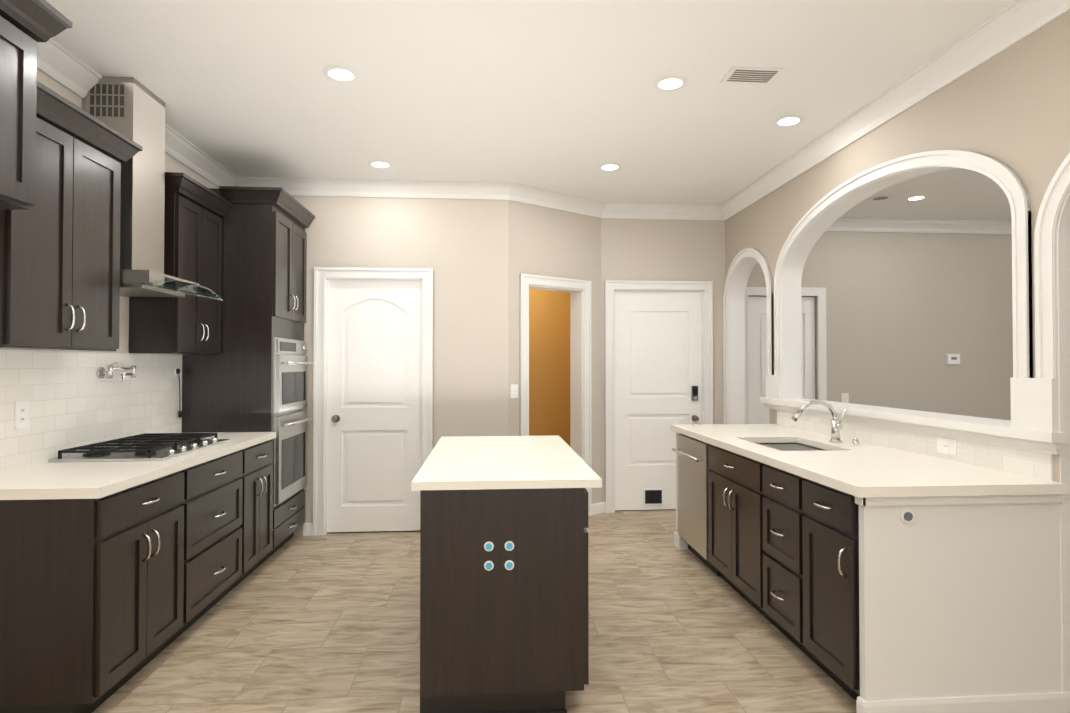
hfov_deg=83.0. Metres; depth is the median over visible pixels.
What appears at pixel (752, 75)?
ceiling vent
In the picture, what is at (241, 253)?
tall cabinet
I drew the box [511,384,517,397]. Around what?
light switch
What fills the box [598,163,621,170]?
recessed light
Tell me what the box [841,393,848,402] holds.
light switch
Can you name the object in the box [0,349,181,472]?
backsplash
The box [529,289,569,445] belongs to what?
wall
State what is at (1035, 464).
backsplash
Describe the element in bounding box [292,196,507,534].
wall
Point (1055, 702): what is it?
baseboard
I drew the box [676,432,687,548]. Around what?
end panel
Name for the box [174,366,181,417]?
outlet
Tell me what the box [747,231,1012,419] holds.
wall
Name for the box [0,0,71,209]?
upper cabinet
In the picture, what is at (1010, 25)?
crown molding
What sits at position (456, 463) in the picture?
island countertop
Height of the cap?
0.055 m
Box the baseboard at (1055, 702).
[303,502,1069,712]
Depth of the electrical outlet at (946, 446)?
2.96 m
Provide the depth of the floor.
3.01 m
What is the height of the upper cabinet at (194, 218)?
1.048 m
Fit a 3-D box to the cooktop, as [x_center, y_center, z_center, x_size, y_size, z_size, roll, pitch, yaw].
[-2.085,0.481,3.274,0.520,0.052,0.760,0,-1,-4]
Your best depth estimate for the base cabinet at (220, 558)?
3.34 m
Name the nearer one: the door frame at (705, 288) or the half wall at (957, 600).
the half wall at (957, 600)
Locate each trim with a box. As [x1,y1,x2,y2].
[723,150,1069,431]
[855,494,1063,505]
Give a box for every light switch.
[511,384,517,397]
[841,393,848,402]
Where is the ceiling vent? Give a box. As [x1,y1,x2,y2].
[720,66,784,84]
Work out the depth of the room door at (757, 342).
6.21 m
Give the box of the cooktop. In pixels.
[48,433,229,461]
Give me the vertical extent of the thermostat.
0.110 m
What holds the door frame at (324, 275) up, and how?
attached to the wall at (459, 247)
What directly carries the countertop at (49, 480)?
on the base cabinet at (115, 576)
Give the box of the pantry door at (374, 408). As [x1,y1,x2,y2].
[327,280,420,531]
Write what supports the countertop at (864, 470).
on the base cabinet at (768, 521)
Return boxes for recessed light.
[322,66,359,82]
[368,161,392,168]
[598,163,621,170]
[653,75,687,91]
[773,115,804,126]
[904,195,927,200]
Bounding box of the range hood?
[82,76,222,300]
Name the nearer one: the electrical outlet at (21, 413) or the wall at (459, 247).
the electrical outlet at (21, 413)
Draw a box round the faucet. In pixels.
[791,400,846,441]
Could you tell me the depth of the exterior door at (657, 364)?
5.74 m
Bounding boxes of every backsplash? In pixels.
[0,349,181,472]
[777,410,1052,480]
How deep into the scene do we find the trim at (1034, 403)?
2.55 m
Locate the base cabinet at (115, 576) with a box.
[0,468,191,712]
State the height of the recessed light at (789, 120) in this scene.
0.003 m
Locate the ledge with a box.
[759,397,1066,454]
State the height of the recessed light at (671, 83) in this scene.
0.003 m
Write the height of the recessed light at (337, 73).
0.003 m
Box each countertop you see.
[0,432,275,499]
[411,436,601,491]
[670,424,1066,497]
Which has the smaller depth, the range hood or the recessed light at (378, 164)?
the range hood
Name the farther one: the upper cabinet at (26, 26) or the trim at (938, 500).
the trim at (938, 500)
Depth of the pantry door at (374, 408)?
4.99 m
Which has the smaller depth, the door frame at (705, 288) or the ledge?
the ledge
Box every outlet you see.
[14,401,28,428]
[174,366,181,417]
[937,437,956,455]
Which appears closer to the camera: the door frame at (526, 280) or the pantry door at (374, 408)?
the pantry door at (374, 408)
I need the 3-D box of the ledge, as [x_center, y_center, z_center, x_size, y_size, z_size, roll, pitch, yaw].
[2.055,0.358,3.636,0.280,0.090,2.550,0,-1,-4]
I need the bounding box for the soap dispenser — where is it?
[852,437,858,445]
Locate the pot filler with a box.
[96,362,135,382]
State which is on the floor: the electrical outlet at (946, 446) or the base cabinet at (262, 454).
the base cabinet at (262, 454)
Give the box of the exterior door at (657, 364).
[615,291,700,509]
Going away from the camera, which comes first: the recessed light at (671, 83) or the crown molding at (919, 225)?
the recessed light at (671, 83)
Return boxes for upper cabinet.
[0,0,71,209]
[0,81,142,350]
[129,172,224,355]
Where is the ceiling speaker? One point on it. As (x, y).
(879, 198)
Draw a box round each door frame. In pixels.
[313,267,432,535]
[519,273,591,515]
[605,280,712,512]
[745,287,826,423]
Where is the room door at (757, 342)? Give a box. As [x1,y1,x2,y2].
[748,297,814,423]
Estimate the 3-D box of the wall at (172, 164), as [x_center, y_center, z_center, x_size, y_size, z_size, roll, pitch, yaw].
[-2.262,-0.040,1.071,0.150,2.880,7.920,0,-1,-4]
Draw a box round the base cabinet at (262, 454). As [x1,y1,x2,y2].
[252,440,272,571]
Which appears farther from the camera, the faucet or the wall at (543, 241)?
the wall at (543, 241)
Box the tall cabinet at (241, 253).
[182,184,312,565]
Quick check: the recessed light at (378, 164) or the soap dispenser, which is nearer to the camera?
the soap dispenser
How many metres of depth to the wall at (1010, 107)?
2.88 m
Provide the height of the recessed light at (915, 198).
0.003 m
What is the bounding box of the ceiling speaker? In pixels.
[869,195,892,200]
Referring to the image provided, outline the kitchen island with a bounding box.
[420,488,588,712]
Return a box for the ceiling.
[46,0,1014,220]
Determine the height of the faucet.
0.251 m
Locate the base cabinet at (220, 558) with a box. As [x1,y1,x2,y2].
[188,448,251,627]
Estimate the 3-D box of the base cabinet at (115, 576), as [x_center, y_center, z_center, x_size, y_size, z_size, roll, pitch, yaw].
[-1.992,0.980,2.602,0.617,0.880,0.660,0,-1,-4]
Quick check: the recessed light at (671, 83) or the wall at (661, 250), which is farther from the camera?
the wall at (661, 250)
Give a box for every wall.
[37,69,218,352]
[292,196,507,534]
[508,200,600,503]
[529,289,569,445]
[601,218,724,501]
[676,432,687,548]
[725,11,1069,692]
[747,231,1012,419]
[859,502,1061,700]
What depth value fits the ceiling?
3.21 m
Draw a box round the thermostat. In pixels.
[946,354,959,363]
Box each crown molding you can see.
[37,0,1069,219]
[826,218,1011,233]
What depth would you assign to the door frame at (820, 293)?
6.20 m
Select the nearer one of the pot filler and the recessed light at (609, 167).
the pot filler
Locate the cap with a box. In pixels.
[900,509,914,523]
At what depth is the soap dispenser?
3.45 m
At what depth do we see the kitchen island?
2.36 m
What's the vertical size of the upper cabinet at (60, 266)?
1.048 m
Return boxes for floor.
[92,509,856,712]

